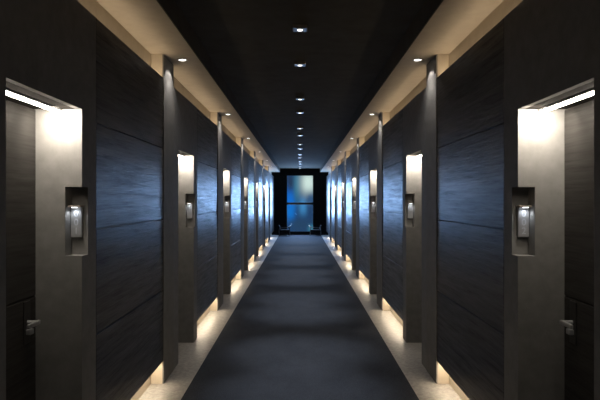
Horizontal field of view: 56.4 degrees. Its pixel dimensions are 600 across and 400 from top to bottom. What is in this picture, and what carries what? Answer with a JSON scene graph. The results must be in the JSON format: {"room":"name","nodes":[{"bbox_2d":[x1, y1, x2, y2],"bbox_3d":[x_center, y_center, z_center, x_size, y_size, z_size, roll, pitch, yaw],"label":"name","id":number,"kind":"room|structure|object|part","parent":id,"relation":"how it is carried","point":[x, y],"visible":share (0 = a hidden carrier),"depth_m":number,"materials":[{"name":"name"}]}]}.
{"room":"hotel corridor","nodes":[
{"label":"hotel corridor","id":0,"kind":"room"},
{"bbox_2d":[77,0,271,399],"bbox_3d":[-1.333,0.155,11.200,0.235,2.690,25.600,0,0,0],"label":"wall","id":1,"kind":"structure","parent":0,"point":[92,6],"depth_m":4.19,"materials":[{"name":"beige paint"}]},
{"bbox_2d":[0,0,95,399],"bbox_3d":[-1.255,0.250,2.490,0.276,2.500,1.155,0,0,0],"label":"door","id":2,"kind":"structure","parent":1,"relation":"in","point":[48,47],"depth_m":2.83,"materials":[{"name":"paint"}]},
{"bbox_3d":[-1.350,0.605,2.768,0.006,0.210,0.065,0,0,0],"label":"lock plate","id":3,"kind":"part","parent":2,"relation":"part of","materials":[{"name":"metal"}]},
{"bbox_2d":[6,88,60,111],"bbox_3d":[-1.237,-0.457,2.500,0.038,0.018,0.720,0,0,0],"label":"light","id":4,"kind":"object","parent":2,"relation":"attached to","point":[14,94],"visible":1,"depth_m":2.56,"materials":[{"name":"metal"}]},
{"bbox_3d":[-1.318,0.629,2.727,0.062,0.071,0.123,0,0,0],"label":"handle","id":5,"kind":"part","parent":2,"relation":"part of","materials":[{"name":"metal"}]},
{"bbox_2d":[68,205,83,236],"bbox_3d":[-1.171,0.112,2.926,0.066,0.167,0.052,0,0,0],"label":"room sign","id":6,"kind":"object","parent":2,"relation":"attached to","point":[76,210],"visible":1,"depth_m":2.93,"materials":[{"name":"metal"}]},
{"bbox_2d":[68,205,83,207],"bbox_3d":[-1.171,0.034,2.926,0.066,0.012,0.052,0,0,0],"label":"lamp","id":7,"kind":"object","parent":6,"relation":"attached to","point":[72,206],"depth_m":2.90,"materials":[{"name":"white"}]},
{"bbox_2d":[96,18,162,399],"bbox_3d":[-1.166,0.159,3.818,0.097,2.317,1.495,0,0,0],"label":"wall panel","id":8,"kind":"object","parent":1,"relation":"attached to","point":[129,92],"visible":0.8,"depth_m":3.61,"materials":[{"name":"brown wood"}]},
{"bbox_2d":[151,54,173,383],"bbox_3d":[-1.163,0.155,4.747,0.102,2.689,0.359,0,0,0],"label":"column","id":9,"kind":"structure","parent":1,"relation":"attached to","point":[160,63],"depth_m":4.70,"materials":[{"name":"beige paint"}]},
{"bbox_2d":[174,88,196,367],"bbox_3d":[-1.255,0.250,5.505,0.276,2.500,1.155,0,0,0],"label":"door","id":10,"kind":"structure","parent":1,"relation":"in","point":[185,112],"depth_m":5.89,"materials":[{"name":"brown wood"}]},
{"bbox_2d":[186,203,192,217],"bbox_3d":[-1.171,0.112,5.942,0.066,0.167,0.052,0,0,0],"label":"room sign","id":11,"kind":"object","parent":10,"relation":"attached to","point":[189,205],"visible":1,"depth_m":5.95,"materials":[{"name":"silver metal"}]},
{"bbox_2d":[197,108,216,320],"bbox_3d":[-1.166,0.159,6.835,0.097,2.317,1.495,0,0,0],"label":"wall panel","id":12,"kind":"object","parent":1,"relation":"attached to","point":[206,129],"visible":0.8,"depth_m":6.69,"materials":[{"name":"brown wood"}]},
{"bbox_2d":[210,112,221,310],"bbox_3d":[-1.163,0.155,7.763,0.102,2.689,0.359,0,0,0],"label":"column","id":13,"kind":"structure","parent":1,"relation":"attached to","point":[215,117],"depth_m":7.73,"materials":[{"name":"beige paint"}]},
{"bbox_2d":[222,131,230,303],"bbox_3d":[-1.255,0.250,8.521,0.276,2.500,1.155,0,0,0],"label":"door","id":14,"kind":"structure","parent":1,"relation":"in","point":[226,140],"depth_m":8.90,"materials":[{"name":"brown wood"}]},
{"bbox_2d":[225,202,228,211],"bbox_3d":[-1.171,0.112,8.958,0.066,0.167,0.052,0,0,0],"label":"room sign","id":15,"kind":"object","parent":14,"relation":"attached to","point":[226,203],"visible":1,"depth_m":8.96,"materials":[{"name":"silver metal"}]},
{"bbox_2d":[231,139,240,280],"bbox_3d":[-1.166,0.159,9.851,0.097,2.317,1.495,0,0,0],"label":"wall panel","id":16,"kind":"object","parent":1,"relation":"attached to","point":[235,148],"visible":0.74,"depth_m":9.70,"materials":[{"name":"brown wood"}]},
{"bbox_2d":[236,137,242,278],"bbox_3d":[-1.163,0.155,10.780,0.102,2.689,0.359,0,0,0],"label":"column","id":17,"kind":"structure","parent":1,"relation":"attached to","point":[239,140],"depth_m":10.64,"materials":[{"name":"beige paint"}]},
{"bbox_2d":[243,149,247,275],"bbox_3d":[-1.255,0.250,11.537,0.276,2.500,1.155,0,0,0],"label":"door","id":18,"kind":"structure","parent":1,"relation":"in","point":[245,154],"depth_m":11.92,"materials":[{"name":"brown wood"}]},
{"bbox_2d":[248,154,253,260],"bbox_3d":[-1.166,0.159,12.867,0.097,2.317,1.495,0,0,0],"label":"wall panel","id":19,"kind":"object","parent":1,"relation":"attached to","point":[250,159],"visible":0.78,"depth_m":12.64,"materials":[{"name":"brown wood"}]},
{"bbox_2d":[250,151,254,261],"bbox_3d":[-1.163,0.155,13.796,0.102,2.689,0.359,0,0,0],"label":"column","id":20,"kind":"structure","parent":1,"relation":"attached to","point":[252,153],"depth_m":13.68,"materials":[{"name":"beige paint"}]},
{"bbox_2d":[255,160,258,259],"bbox_3d":[-1.255,0.250,14.553,0.276,2.500,1.155,0,0,0],"label":"door","id":21,"kind":"structure","parent":1,"relation":"in","point":[256,162],"depth_m":14.93,"materials":[{"name":"brown wood"}]},
{"bbox_2d":[259,164,261,247],"bbox_3d":[-1.166,0.159,15.883,0.097,2.317,1.495,0,0,0],"label":"wall panel","id":22,"kind":"object","parent":1,"relation":"attached to","point":[260,166],"visible":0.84,"depth_m":15.84,"materials":[{"name":"brown wood"}]},
{"bbox_2d":[259,160,262,249],"bbox_3d":[-1.163,0.155,16.811,0.102,2.689,0.359,0,0,0],"label":"column","id":23,"kind":"structure","parent":1,"relation":"attached to","point":[260,161],"depth_m":16.63,"materials":[{"name":"beige paint"}]},
{"bbox_2d":[263,167,265,248],"bbox_3d":[-1.255,0.250,17.570,0.276,2.500,1.155,0,0,0],"label":"door","id":24,"kind":"structure","parent":1,"relation":"in","point":[264,169],"depth_m":17.95,"materials":[{"name":"brown wood"}]},
{"bbox_2d":[266,170,267,238],"bbox_3d":[-1.166,0.159,18.898,0.097,2.317,1.495,0,0,0],"label":"wall panel","id":25,"kind":"object","parent":1,"relation":"attached to","point":[266,170],"visible":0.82,"depth_m":18.78,"materials":[{"name":"brown wood"}]},
{"bbox_2d":[265,166,268,242],"bbox_3d":[-1.163,0.155,19.828,0.102,2.689,0.359,0,0,0],"label":"column","id":26,"kind":"structure","parent":1,"relation":"attached to","point":[266,167],"depth_m":19.76,"materials":[{"name":"beige paint"}]},
{"bbox_2d":[269,173,269,239],"bbox_3d":[-1.255,0.250,20.585,0.276,2.500,1.155,0,0,0],"label":"door","id":27,"kind":"structure","parent":1,"relation":"in","point":[269,173],"depth_m":20.97,"materials":[{"name":"brown wood"}]},
{"bbox_2d":[270,174,273,234],"bbox_3d":[-1.166,0.159,22.582,0.097,2.317,2.831,0,0,0],"label":"wall panel","id":28,"kind":"object","parent":1,"relation":"attached to","point":[271,176],"visible":0.98,"depth_m":21.96,"materials":[{"name":"brown wood"}]},
{"bbox_2d":[96,0,278,171],"bbox_3d":[-1.153,-1.270,11.200,0.595,0.160,25.600,0,0,0],"label":"ceiling","id":29,"kind":"structure","parent":0,"point":[146,21],"depth_m":4.52,"materials":[{"name":"beige paint"}]},
{"bbox_2d":[175,0,424,168],"bbox_3d":[0.000,-1.400,11.250,2.900,0.100,25.700,0,0,0],"label":"ceiling","id":30,"kind":"structure","parent":0,"point":[254,46],"depth_m":5.30,"materials":[{"name":"black paint"}]},
{"bbox_2d":[156,0,279,171],"bbox_3d":[-0.851,-1.268,11.200,0.008,0.161,25.600,0,0,0],"label":"trim","id":31,"kind":"structure","parent":30,"relation":"attached to","point":[172,10],"depth_m":4.92,"materials":[{"name":"black paint"}]},
{"bbox_2d":[293,25,306,31],"bbox_3d":[0.000,-1.335,4.363,0.114,0.028,0.114,0,0,0],"label":"recessed light","id":32,"kind":"object","parent":30,"relation":"in","point":[296,28],"visible":1,"depth_m":4.33,"materials":[{"name":"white metal"}]},
{"bbox_3d":[0.000,-1.325,4.363,0.100,0.002,0.100,0,0,0],"label":"plate","id":33,"kind":"part","parent":32,"relation":"part of","materials":[{"name":"metal"}]},
{"bbox_2d":[294,61,305,66],"bbox_3d":[0.000,-1.335,5.510,0.114,0.028,0.114,0,0,0],"label":"recessed light","id":34,"kind":"object","parent":30,"relation":"in","point":[296,63],"visible":1,"depth_m":5.46,"materials":[{"name":"metal"}]},
{"bbox_2d":[138,235,461,399],"bbox_3d":[0.000,1.560,11.250,2.900,0.120,25.700,0,0,0],"label":"floor","id":35,"kind":"structure","parent":0,"point":[191,356],"depth_m":5.85,"materials":[{"name":"stone"}]},
{"bbox_2d":[181,235,418,399],"bbox_3d":[0.000,1.497,11.175,1.785,0.006,25.530,0,0,0],"label":"carpet","id":36,"kind":"object","parent":35,"relation":"on","point":[299,330],"visible":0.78,"depth_m":5.83,"materials":[{"name":"grey carpet"}]},
{"bbox_2d":[278,225,290,234],"bbox_3d":[-0.642,1.269,23.350,0.558,0.448,0.493,0,0,0],"label":"lounge chair","id":37,"kind":"object","parent":36,"relation":"on","point":[279,227],"visible":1,"depth_m":23.16,"materials":[{"name":"metal"}]},
{"bbox_2d":[309,225,321,234],"bbox_3d":[0.642,1.269,23.350,0.558,0.448,0.493,0,0,0],"label":"lounge chair","id":38,"kind":"object","parent":36,"relation":"on","point":[320,227],"visible":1,"depth_m":23.16,"materials":[{"name":"metal"}]},
{"bbox_2d":[272,169,327,234],"bbox_3d":[0.000,0.075,24.060,2.900,2.850,0.120,0,0,0],"label":"wall","id":39,"kind":"structure","parent":0,"point":[279,177],"depth_m":24.00,"materials":[{"name":"black paint"}]},
{"bbox_2d":[286,175,313,231],"bbox_3d":[0.000,0.152,24.034,1.170,2.455,0.092,0,0,0],"label":"window","id":40,"kind":"structure","parent":39,"relation":"in","point":[287,203],"depth_m":23.99,"materials":[{"name":"blue glass"}]},
{"bbox_2d":[321,0,503,171],"bbox_3d":[1.153,-1.270,11.200,0.595,0.160,25.600,0,0,0],"label":"ceiling","id":41,"kind":"structure","parent":0,"point":[453,21],"depth_m":4.52,"materials":[{"name":"beige paint"}]},
{"bbox_2d":[320,0,443,171],"bbox_3d":[0.851,-1.268,11.200,0.008,0.161,25.600,0,0,0],"label":"trim","id":42,"kind":"structure","parent":41,"relation":"attached to","point":[427,10],"depth_m":4.92,"materials":[{"name":"black paint"}]},
{"bbox_2d":[328,0,522,399],"bbox_3d":[1.333,0.155,11.200,0.235,2.690,25.600,0,0,0],"label":"wall","id":43,"kind":"structure","parent":0,"point":[506,6],"depth_m":4.19,"materials":[{"name":"beige paint"}]},
{"bbox_2d":[326,174,329,234],"bbox_3d":[1.166,0.159,22.582,0.097,2.317,2.831,0,0,0],"label":"wall panel","id":44,"kind":"object","parent":43,"relation":"attached to","point":[327,176],"visible":0.96,"depth_m":21.96,"materials":[{"name":"brown wood"}]},
{"bbox_2d":[330,173,330,239],"bbox_3d":[1.255,0.250,20.585,0.276,2.500,1.155,0,0,0],"label":"door","id":45,"kind":"structure","parent":43,"relation":"in","point":[330,173],"depth_m":20.97,"materials":[{"name":"brown wood"}]},
{"bbox_2d":[332,170,333,238],"bbox_3d":[1.166,0.159,18.898,0.097,2.317,1.495,0,0,0],"label":"wall panel","id":46,"kind":"object","parent":43,"relation":"attached to","point":[333,170],"visible":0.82,"depth_m":18.78,"materials":[{"name":"brown wood"}]},
{"bbox_2d":[331,166,334,242],"bbox_3d":[1.163,0.155,19.828,0.102,2.689,0.359,0,0,0],"label":"column","id":47,"kind":"structure","parent":43,"relation":"attached to","point":[332,167],"depth_m":19.76,"materials":[{"name":"beige paint"}]},
{"bbox_2d":[334,167,336,248],"bbox_3d":[1.255,0.250,17.570,0.276,2.500,1.155,0,0,0],"label":"door","id":48,"kind":"structure","parent":43,"relation":"in","point":[335,169],"depth_m":17.95,"materials":[{"name":"brown wood"}]},
{"bbox_2d":[337,160,340,249],"bbox_3d":[1.163,0.155,16.811,0.102,2.689,0.359,0,0,0],"label":"column","id":49,"kind":"structure","parent":43,"relation":"attached to","point":[338,161],"depth_m":16.63,"materials":[{"name":"beige paint"}]},
{"bbox_2d":[338,164,340,247],"bbox_3d":[1.166,0.159,15.883,0.097,2.317,1.495,0,0,0],"label":"wall panel","id":50,"kind":"object","parent":43,"relation":"attached to","point":[339,166],"visible":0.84,"depth_m":15.84,"materials":[{"name":"brown wood"}]},
{"bbox_2d":[341,160,344,259],"bbox_3d":[1.255,0.250,14.553,0.276,2.500,1.155,0,0,0],"label":"door","id":51,"kind":"structure","parent":43,"relation":"in","point":[343,162],"depth_m":14.93,"materials":[{"name":"brown wood"}]},
{"bbox_2d":[345,151,349,261],"bbox_3d":[1.163,0.155,13.796,0.102,2.689,0.359,0,0,0],"label":"column","id":52,"kind":"structure","parent":43,"relation":"attached to","point":[347,153],"depth_m":13.68,"materials":[{"name":"beige paint"}]},
{"bbox_2d":[346,154,351,260],"bbox_3d":[1.166,0.159,12.867,0.097,2.317,1.495,0,0,0],"label":"wall panel","id":53,"kind":"object","parent":43,"relation":"attached to","point":[349,159],"visible":0.81,"depth_m":12.64,"materials":[{"name":"brown wood"}]},
{"bbox_2d":[352,149,356,275],"bbox_3d":[1.255,0.250,11.537,0.276,2.500,1.155,0,0,0],"label":"door","id":54,"kind":"structure","parent":43,"relation":"in","point":[354,154],"depth_m":11.92,"materials":[{"name":"brown wood"}]},
{"bbox_2d":[357,137,363,278],"bbox_3d":[1.163,0.155,10.780,0.102,2.689,0.359,0,0,0],"label":"column","id":55,"kind":"structure","parent":43,"relation":"attached to","point":[360,140],"depth_m":10.64,"materials":[{"name":"beige paint"}]},
{"bbox_2d":[359,139,368,280],"bbox_3d":[1.166,0.159,9.851,0.097,2.317,1.495,0,0,0],"label":"wall panel","id":56,"kind":"object","parent":43,"relation":"attached to","point":[364,148],"visible":0.78,"depth_m":9.70,"materials":[{"name":"brown wood"}]},
{"bbox_2d":[369,131,377,303],"bbox_3d":[1.255,0.250,8.521,0.276,2.500,1.155,0,0,0],"label":"door","id":57,"kind":"structure","parent":43,"relation":"in","point":[373,140],"depth_m":8.90,"materials":[{"name":"brown wood"}]},
{"bbox_2d":[371,202,374,211],"bbox_3d":[1.171,0.112,8.958,0.066,0.167,0.052,0,0,0],"label":"room sign","id":58,"kind":"object","parent":57,"relation":"attached to","point":[372,203],"visible":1,"depth_m":8.96,"materials":[{"name":"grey metal"}]},
{"bbox_2d":[378,112,389,310],"bbox_3d":[1.163,0.155,7.763,0.102,2.689,0.359,0,0,0],"label":"column","id":59,"kind":"structure","parent":43,"relation":"attached to","point":[384,117],"depth_m":7.73,"materials":[{"name":"beige paint"}]},
{"bbox_2d":[383,108,402,320],"bbox_3d":[1.166,0.159,6.835,0.097,2.317,1.495,0,0,0],"label":"wall panel","id":60,"kind":"object","parent":43,"relation":"attached to","point":[393,129],"visible":0.79,"depth_m":6.69,"materials":[{"name":"brown wood"}]},
{"bbox_2d":[403,88,425,367],"bbox_3d":[1.255,0.250,5.505,0.276,2.500,1.155,0,0,0],"label":"door","id":61,"kind":"structure","parent":43,"relation":"in","point":[414,112],"depth_m":5.89,"materials":[{"name":"brown wood"}]},
{"bbox_2d":[407,203,413,217],"bbox_3d":[1.171,0.112,5.942,0.066,0.167,0.052,0,0,0],"label":"room sign","id":62,"kind":"object","parent":61,"relation":"attached to","point":[409,205],"visible":1,"depth_m":5.95,"materials":[{"name":"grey metal"}]},
{"bbox_2d":[426,54,448,383],"bbox_3d":[1.163,0.155,4.747,0.102,2.689,0.359,0,0,0],"label":"column","id":63,"kind":"structure","parent":43,"relation":"attached to","point":[439,63],"depth_m":4.70,"materials":[{"name":"beige paint"}]},
{"bbox_2d":[437,18,503,399],"bbox_3d":[1.166,0.159,3.818,0.097,2.317,1.495,0,0,0],"label":"wall panel","id":64,"kind":"object","parent":43,"relation":"attached to","point":[470,92],"visible":0.84,"depth_m":3.61,"materials":[{"name":"brown wood"}]},
{"bbox_2d":[504,0,599,399],"bbox_3d":[1.255,0.250,2.490,0.276,2.500,1.155,0,0,0],"label":"door","id":65,"kind":"structure","parent":43,"relation":"in","point":[552,47],"depth_m":2.87,"materials":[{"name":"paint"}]},
{"bbox_2d":[516,205,531,236],"bbox_3d":[1.171,0.112,2.926,0.066,0.167,0.052,0,0,0],"label":"room sign","id":66,"kind":"object","parent":65,"relation":"attached to","point":[522,210],"visible":1,"depth_m":2.93,"materials":[{"name":"metal"}]},
{"bbox_2d":[516,205,531,207],"bbox_3d":[1.171,0.034,2.926,0.066,0.012,0.052,0,0,0],"label":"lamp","id":67,"kind":"object","parent":66,"relation":"attached to","point":[518,206],"depth_m":2.90,"materials":[{"name":"white"}]},
{"bbox_2d":[539,88,593,111],"bbox_3d":[1.237,-0.457,2.500,0.038,0.018,0.720,0,0,0],"label":"light","id":68,"kind":"object","parent":65,"relation":"attached to","point":[585,94],"visible":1,"depth_m":2.55,"materials":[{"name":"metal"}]},
{"bbox_3d":[1.318,0.629,2.727,0.062,0.071,0.123,0,0,0],"label":"handle","id":69,"kind":"part","parent":65,"relation":"part of","materials":[{"name":"metal"}]},
{"bbox_3d":[1.350,0.605,2.768,0.006,0.210,0.065,0,0,0],"label":"lock plate","id":70,"kind":"part","parent":65,"relation":"part of","materials":[{"name":"metal"}]}
]}

